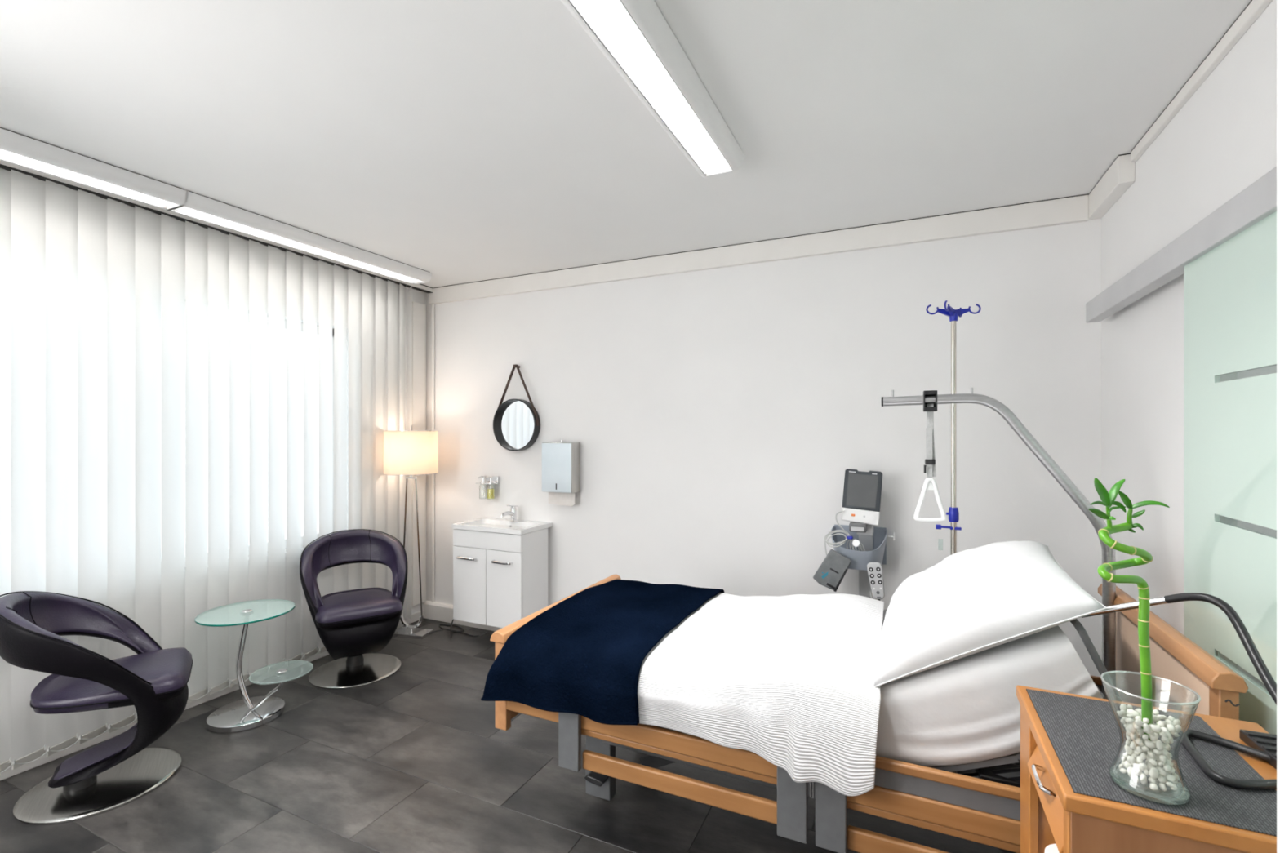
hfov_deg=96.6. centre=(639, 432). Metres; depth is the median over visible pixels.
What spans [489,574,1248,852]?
hospital bed
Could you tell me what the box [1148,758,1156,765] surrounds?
pebble
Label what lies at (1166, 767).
pebble
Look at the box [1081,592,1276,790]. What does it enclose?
reading lamp
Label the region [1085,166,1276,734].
door
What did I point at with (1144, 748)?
pebble
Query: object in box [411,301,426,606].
trim
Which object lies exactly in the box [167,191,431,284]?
ceiling light
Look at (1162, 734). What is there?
pebble
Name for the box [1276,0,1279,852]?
wall
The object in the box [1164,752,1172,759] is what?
pebble
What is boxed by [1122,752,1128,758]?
pebble
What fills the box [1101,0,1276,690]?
wall
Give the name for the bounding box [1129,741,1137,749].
pebble
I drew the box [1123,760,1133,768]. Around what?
pebble
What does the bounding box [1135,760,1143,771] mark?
pebble
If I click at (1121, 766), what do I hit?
pebble
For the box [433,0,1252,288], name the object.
trim
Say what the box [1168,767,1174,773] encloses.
pebble
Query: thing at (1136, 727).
pebble
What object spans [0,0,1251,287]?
ceiling
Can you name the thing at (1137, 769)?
pebble
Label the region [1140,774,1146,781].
pebble
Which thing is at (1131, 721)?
pebble
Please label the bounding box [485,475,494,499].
soap bottle
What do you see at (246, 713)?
side table
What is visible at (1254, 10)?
trim
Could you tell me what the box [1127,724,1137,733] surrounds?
pebble
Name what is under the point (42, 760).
baseboard
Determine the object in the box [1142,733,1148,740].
pebble
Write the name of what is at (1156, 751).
pebble
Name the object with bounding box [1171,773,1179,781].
pebble
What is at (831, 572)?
blood pressure cuff
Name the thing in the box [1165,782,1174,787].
pebble
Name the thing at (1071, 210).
trim
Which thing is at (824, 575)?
print
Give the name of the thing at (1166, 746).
pebble
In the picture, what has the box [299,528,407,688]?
armchair
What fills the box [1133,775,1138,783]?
pebble
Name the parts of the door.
rail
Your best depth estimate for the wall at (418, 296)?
3.99 m
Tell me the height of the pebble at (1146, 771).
0.010 m
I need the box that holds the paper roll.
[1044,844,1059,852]
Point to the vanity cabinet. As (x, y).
(500, 580)
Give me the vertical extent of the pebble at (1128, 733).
0.011 m
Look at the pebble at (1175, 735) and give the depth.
0.95 m
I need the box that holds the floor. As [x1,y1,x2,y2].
[0,617,1004,852]
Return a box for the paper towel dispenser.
[542,438,580,506]
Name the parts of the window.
sill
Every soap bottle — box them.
[477,475,486,498]
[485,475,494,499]
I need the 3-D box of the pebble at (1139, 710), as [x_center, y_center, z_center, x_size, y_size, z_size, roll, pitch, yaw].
[0.886,0.495,1.011,0.014,0.011,0.010,2,1,42]
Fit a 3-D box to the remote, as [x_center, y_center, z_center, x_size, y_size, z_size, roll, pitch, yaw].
[1.184,0.741,2.862,0.082,0.182,0.037,0,0,25]
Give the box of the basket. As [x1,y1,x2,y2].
[831,524,894,570]
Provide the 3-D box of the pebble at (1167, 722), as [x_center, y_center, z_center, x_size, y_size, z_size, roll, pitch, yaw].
[0.892,0.489,0.961,0.009,0.012,0.015,0,0,16]
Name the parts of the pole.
trapeze handle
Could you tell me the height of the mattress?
0.416 m
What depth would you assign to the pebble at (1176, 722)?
0.96 m
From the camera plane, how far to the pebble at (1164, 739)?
0.94 m
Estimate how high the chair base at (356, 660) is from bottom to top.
0.060 m
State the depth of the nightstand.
0.96 m
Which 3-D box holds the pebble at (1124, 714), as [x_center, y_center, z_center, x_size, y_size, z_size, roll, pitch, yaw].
[0.849,0.495,1.004,0.011,0.014,0.010,0,0,34]
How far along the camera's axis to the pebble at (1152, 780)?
0.95 m
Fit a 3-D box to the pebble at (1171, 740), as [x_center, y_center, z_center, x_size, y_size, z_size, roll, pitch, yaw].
[0.888,0.513,0.955,0.010,0.013,0.008,0,0,12]
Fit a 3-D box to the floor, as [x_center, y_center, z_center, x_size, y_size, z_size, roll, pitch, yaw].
[0.225,1.561,1.214,6.700,0.200,4.590,0,0,25]
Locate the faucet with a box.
[499,505,518,522]
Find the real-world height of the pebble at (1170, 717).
0.011 m
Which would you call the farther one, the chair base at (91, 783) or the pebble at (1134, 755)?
the chair base at (91, 783)
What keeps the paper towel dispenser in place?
attached to the wall at (718, 417)
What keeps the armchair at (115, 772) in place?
on the floor
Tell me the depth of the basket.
3.00 m
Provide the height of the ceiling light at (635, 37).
0.068 m
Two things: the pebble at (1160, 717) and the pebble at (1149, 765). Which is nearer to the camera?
the pebble at (1149, 765)
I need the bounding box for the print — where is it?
[821,572,828,578]
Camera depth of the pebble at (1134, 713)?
0.99 m
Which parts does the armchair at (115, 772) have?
plate, seat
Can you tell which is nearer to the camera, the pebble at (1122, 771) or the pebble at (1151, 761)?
the pebble at (1151, 761)
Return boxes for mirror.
[493,364,540,451]
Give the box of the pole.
[881,387,1115,696]
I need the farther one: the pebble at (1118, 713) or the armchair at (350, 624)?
the armchair at (350, 624)
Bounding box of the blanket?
[480,579,724,725]
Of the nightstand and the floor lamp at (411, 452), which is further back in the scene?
the floor lamp at (411, 452)
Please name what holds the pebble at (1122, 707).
in the glass vase
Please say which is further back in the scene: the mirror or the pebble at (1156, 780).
the mirror
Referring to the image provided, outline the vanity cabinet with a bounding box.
[453,528,547,627]
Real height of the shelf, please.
0.005 m
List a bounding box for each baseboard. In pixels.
[0,610,423,781]
[422,600,502,631]
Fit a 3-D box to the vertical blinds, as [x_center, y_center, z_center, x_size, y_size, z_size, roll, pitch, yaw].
[-2.552,0.133,2.551,0.112,2.541,4.260,0,0,25]
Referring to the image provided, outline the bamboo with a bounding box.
[1088,477,1169,741]
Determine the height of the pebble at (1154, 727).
0.011 m
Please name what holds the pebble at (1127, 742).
in the glass vase
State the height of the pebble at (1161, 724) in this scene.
0.011 m
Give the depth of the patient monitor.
3.00 m
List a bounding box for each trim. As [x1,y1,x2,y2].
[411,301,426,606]
[428,195,1088,304]
[431,304,435,602]
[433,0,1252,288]
[1088,154,1135,219]
[1130,0,1272,161]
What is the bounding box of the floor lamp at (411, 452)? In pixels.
[383,425,438,639]
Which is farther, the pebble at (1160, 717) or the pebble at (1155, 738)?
the pebble at (1160, 717)
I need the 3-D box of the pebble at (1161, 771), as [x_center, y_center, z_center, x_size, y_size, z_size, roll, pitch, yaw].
[0.870,0.565,0.952,0.012,0.012,0.012,0,0,18]
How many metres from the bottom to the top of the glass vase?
0.175 m
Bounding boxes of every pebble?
[1116,711,1122,716]
[1118,764,1124,769]
[1119,710,1126,717]
[1120,703,1127,711]
[1120,768,1127,773]
[1121,756,1126,762]
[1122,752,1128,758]
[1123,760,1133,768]
[1124,718,1134,724]
[1124,744,1134,755]
[1125,730,1133,737]
[1125,739,1131,746]
[1126,708,1141,718]
[1126,713,1134,718]
[1126,755,1136,764]
[1126,766,1134,776]
[1127,704,1133,709]
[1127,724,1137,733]
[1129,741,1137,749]
[1130,733,1136,739]
[1131,753,1138,759]
[1133,724,1140,729]
[1133,748,1141,755]
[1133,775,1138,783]
[1134,708,1141,714]
[1134,715,1141,720]
[1134,719,1143,726]
[1134,737,1144,746]
[1134,767,1141,772]
[1135,728,1144,736]
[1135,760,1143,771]
[1135,771,1142,776]
[1136,746,1142,752]
[1136,755,1142,763]
[1139,763,1146,770]
[1139,773,1147,785]
[1140,752,1146,759]
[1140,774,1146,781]
[1141,746,1149,751]
[1142,718,1149,723]
[1142,723,1151,734]
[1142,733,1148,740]
[1143,768,1149,775]
[1144,740,1155,748]
[1146,754,1155,760]
[1146,762,1155,770]
[1147,751,1154,758]
[1148,732,1158,741]
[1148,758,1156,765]
[1148,777,1155,783]
[1148,778,1158,785]
[1149,767,1158,778]
[1149,783,1158,790]
[1151,724,1161,732]
[1152,715,1158,721]
[1153,709,1159,715]
[1153,748,1161,754]
[1155,739,1163,751]
[1155,767,1166,776]
[1156,761,1164,765]
[1157,715,1164,719]
[1157,720,1164,727]
[1157,755,1166,764]
[1157,773,1165,783]
[1158,782,1166,791]
[1159,731,1168,737]
[1159,755,1166,761]
[1160,727,1168,733]
[1160,749,1169,755]
[1161,736,1168,742]
[1163,743,1170,750]
[1163,763,1170,771]
[1164,719,1173,725]
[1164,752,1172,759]
[1165,760,1173,766]
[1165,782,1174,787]
[1166,724,1176,733]
[1166,774,1176,782]
[1168,715,1175,722]
[1168,735,1173,743]
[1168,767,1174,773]
[1169,783,1177,791]
[1171,732,1179,737]
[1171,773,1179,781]
[1173,719,1180,726]
[1174,724,1182,731]
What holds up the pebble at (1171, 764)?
in the glass vase
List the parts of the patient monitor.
control panel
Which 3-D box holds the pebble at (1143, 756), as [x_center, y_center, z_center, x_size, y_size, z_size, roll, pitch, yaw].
[0.850,0.546,0.963,0.010,0.011,0.008,0,0,-13]
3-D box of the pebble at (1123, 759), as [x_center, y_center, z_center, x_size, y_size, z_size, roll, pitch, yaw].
[0.852,0.576,1.004,0.008,0.011,0.010,0,0,36]
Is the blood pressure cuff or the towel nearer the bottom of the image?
the blood pressure cuff
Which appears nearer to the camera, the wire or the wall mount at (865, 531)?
the wire
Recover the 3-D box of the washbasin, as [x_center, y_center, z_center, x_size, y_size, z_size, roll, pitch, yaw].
[-0.963,0.685,3.992,0.589,0.105,0.359,0,0,25]
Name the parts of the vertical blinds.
bead chain, bead chain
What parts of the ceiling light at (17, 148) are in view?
louver blade, louver blade, louver blade, louver blade, louver blade, louver blade, louver blade, louver blade, louver blade, louver blade, louver blade, louver blade, louver blade, louver blade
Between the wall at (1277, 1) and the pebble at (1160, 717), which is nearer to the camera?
the wall at (1277, 1)
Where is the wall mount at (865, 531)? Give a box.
[848,521,874,599]
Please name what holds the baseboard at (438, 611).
attached to the wall at (718, 417)
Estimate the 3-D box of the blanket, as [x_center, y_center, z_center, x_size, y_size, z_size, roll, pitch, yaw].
[-0.071,0.852,2.429,0.621,0.264,1.074,0,0,25]
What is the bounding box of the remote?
[866,562,884,599]
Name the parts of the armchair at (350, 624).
plate, seat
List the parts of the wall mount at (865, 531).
arm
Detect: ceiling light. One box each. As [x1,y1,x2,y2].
[0,127,188,209]
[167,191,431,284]
[560,0,743,177]
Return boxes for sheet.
[637,592,884,796]
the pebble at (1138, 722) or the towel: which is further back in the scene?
the towel
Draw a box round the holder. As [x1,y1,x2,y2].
[475,475,499,484]
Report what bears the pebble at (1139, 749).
in the glass vase
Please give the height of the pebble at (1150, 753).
0.011 m
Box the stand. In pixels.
[925,300,981,555]
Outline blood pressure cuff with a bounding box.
[813,549,851,591]
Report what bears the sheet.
on the mattress
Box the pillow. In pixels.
[873,540,1107,687]
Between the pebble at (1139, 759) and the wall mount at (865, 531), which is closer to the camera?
the pebble at (1139, 759)
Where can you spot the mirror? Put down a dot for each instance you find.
(516, 422)
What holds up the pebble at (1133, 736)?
in the glass vase
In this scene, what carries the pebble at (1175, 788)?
in the glass vase
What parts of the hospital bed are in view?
footboard post, footboard, rail, leg, rail, lifting arm, rail, rail, guide rod, guide rod, rail, rail, rail, rail, rail, drive motor, lifting arm, leg, backrest frame, rail, rail, headboard, rail, headboard post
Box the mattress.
[875,609,1102,766]
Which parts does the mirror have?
glass, frame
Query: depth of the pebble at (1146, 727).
0.95 m
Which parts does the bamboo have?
stem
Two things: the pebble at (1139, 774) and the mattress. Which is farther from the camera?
the mattress
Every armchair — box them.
[0,591,192,824]
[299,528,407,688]
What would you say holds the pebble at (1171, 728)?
in the glass vase
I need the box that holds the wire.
[1224,699,1239,706]
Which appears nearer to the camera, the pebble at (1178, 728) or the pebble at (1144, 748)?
the pebble at (1178, 728)
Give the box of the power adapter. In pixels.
[1240,729,1276,769]
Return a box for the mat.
[1026,688,1276,836]
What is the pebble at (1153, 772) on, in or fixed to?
in the glass vase
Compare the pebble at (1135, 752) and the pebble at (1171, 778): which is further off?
the pebble at (1135, 752)
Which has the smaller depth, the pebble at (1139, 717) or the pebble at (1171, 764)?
the pebble at (1171, 764)
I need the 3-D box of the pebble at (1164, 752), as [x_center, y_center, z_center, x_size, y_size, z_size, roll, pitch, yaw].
[0.875,0.533,0.952,0.013,0.010,0.009,0,0,26]
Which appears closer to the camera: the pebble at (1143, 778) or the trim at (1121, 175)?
the pebble at (1143, 778)
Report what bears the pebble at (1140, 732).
in the glass vase
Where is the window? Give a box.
[160,297,333,582]
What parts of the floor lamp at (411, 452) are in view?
leg, shade frame, lamp shade, leg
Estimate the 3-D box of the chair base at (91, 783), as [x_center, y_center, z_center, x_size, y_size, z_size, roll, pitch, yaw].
[-2.292,1.411,2.335,0.100,0.060,0.100,0,0,-35]
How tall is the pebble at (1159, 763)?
0.009 m
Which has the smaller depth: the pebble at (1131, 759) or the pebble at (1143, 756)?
the pebble at (1143, 756)
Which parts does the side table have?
stem, shelf arm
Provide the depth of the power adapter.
1.09 m
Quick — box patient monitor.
[840,468,882,525]
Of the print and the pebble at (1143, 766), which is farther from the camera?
the print
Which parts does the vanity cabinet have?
handle, door, panel, handle, door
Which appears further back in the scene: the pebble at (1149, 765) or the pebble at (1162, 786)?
the pebble at (1149, 765)
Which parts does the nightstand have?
handle, drawer, panel, panel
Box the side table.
[194,599,313,733]
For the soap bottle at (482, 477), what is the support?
in the holder
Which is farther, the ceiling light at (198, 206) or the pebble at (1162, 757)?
the ceiling light at (198, 206)
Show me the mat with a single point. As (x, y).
(1083, 734)
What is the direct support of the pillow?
on the mattress
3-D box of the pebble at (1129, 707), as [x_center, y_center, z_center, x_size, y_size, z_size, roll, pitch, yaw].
[0.873,0.489,1.016,0.008,0.010,0.007,0,0,39]
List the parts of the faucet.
spout, lever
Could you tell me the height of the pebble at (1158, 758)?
0.014 m
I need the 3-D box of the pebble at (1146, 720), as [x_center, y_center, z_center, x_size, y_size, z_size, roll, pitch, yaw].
[0.860,0.489,0.969,0.011,0.009,0.008,0,0,-42]
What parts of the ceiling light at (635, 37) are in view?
louver blade, louver blade, louver blade, louver blade, louver blade, louver blade, louver blade, louver blade, louver blade, louver blade, louver blade, louver blade, louver blade, louver blade, louver blade, louver blade, louver blade, louver blade, louver blade, louver blade, louver blade, louver blade, louver blade, louver blade, louver blade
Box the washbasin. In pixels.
[451,517,551,534]
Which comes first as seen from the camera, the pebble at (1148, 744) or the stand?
the pebble at (1148, 744)
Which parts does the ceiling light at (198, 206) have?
louver blade, louver blade, louver blade, louver blade, louver blade, louver blade, louver blade, louver blade, louver blade, louver blade, louver blade, louver blade, louver blade, louver blade, louver blade, louver blade, louver blade, louver blade, louver blade, louver blade, louver blade, louver blade, louver blade, louver blade, louver blade, louver blade, louver blade, louver blade, louver blade, louver blade, louver blade, louver blade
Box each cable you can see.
[429,619,488,638]
[824,510,865,555]
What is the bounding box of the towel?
[548,492,574,506]
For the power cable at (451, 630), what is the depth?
4.15 m
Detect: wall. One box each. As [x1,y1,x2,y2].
[8,170,426,688]
[426,217,1101,676]
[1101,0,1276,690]
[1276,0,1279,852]
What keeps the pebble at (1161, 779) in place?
in the glass vase
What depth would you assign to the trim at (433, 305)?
4.48 m
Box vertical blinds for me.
[0,160,433,773]
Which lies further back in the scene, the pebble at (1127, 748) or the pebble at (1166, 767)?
the pebble at (1127, 748)
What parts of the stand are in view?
lever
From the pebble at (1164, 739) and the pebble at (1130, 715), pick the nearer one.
the pebble at (1164, 739)
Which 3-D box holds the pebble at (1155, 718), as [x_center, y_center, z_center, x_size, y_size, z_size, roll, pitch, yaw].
[0.887,0.492,0.981,0.009,0.011,0.006,1,1,4]
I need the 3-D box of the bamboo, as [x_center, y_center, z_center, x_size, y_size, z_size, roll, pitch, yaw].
[0.812,0.300,0.974,0.159,0.450,0.055,0,0,-11]
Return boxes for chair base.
[62,775,97,792]
[346,654,364,666]
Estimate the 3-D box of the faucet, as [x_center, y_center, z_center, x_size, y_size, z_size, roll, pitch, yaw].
[-0.926,0.572,4.028,0.052,0.123,0.178,0,0,25]
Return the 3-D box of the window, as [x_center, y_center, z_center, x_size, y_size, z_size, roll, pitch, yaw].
[-2.793,0.024,2.405,0.202,1.475,3.450,0,0,25]
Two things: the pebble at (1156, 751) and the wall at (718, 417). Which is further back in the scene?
the wall at (718, 417)
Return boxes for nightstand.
[1016,685,1276,852]
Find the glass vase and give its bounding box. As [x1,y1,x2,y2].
[1100,671,1200,805]
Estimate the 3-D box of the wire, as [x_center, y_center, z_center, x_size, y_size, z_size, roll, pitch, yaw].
[1.361,0.620,1.310,0.026,0.014,0.009,0,0,25]
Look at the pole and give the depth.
2.09 m
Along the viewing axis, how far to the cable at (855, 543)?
3.00 m
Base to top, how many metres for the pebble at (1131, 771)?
0.013 m
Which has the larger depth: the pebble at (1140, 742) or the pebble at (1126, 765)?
the pebble at (1126, 765)
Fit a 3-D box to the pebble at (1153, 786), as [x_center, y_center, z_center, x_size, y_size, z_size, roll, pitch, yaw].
[0.854,0.588,0.948,0.009,0.010,0.011,0,0,-25]
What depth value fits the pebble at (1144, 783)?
0.96 m
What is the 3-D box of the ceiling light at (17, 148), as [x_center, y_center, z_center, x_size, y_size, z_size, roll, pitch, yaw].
[-2.533,-1.105,2.032,0.200,0.068,1.519,0,0,25]
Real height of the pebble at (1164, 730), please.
0.008 m
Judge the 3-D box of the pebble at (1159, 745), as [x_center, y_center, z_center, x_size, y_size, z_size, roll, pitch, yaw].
[0.865,0.520,0.950,0.012,0.017,0.008,-1,2,-43]
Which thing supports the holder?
attached to the wall at (718, 417)
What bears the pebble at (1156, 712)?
in the glass vase
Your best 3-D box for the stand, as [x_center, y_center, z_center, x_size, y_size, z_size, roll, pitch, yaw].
[1.426,0.439,2.594,0.569,2.041,0.544,0,0,25]
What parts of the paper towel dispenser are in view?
panel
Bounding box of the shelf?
[475,482,498,484]
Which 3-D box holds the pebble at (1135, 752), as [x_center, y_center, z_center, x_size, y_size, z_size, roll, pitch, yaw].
[0.854,0.547,0.978,0.011,0.011,0.010,0,0,-2]

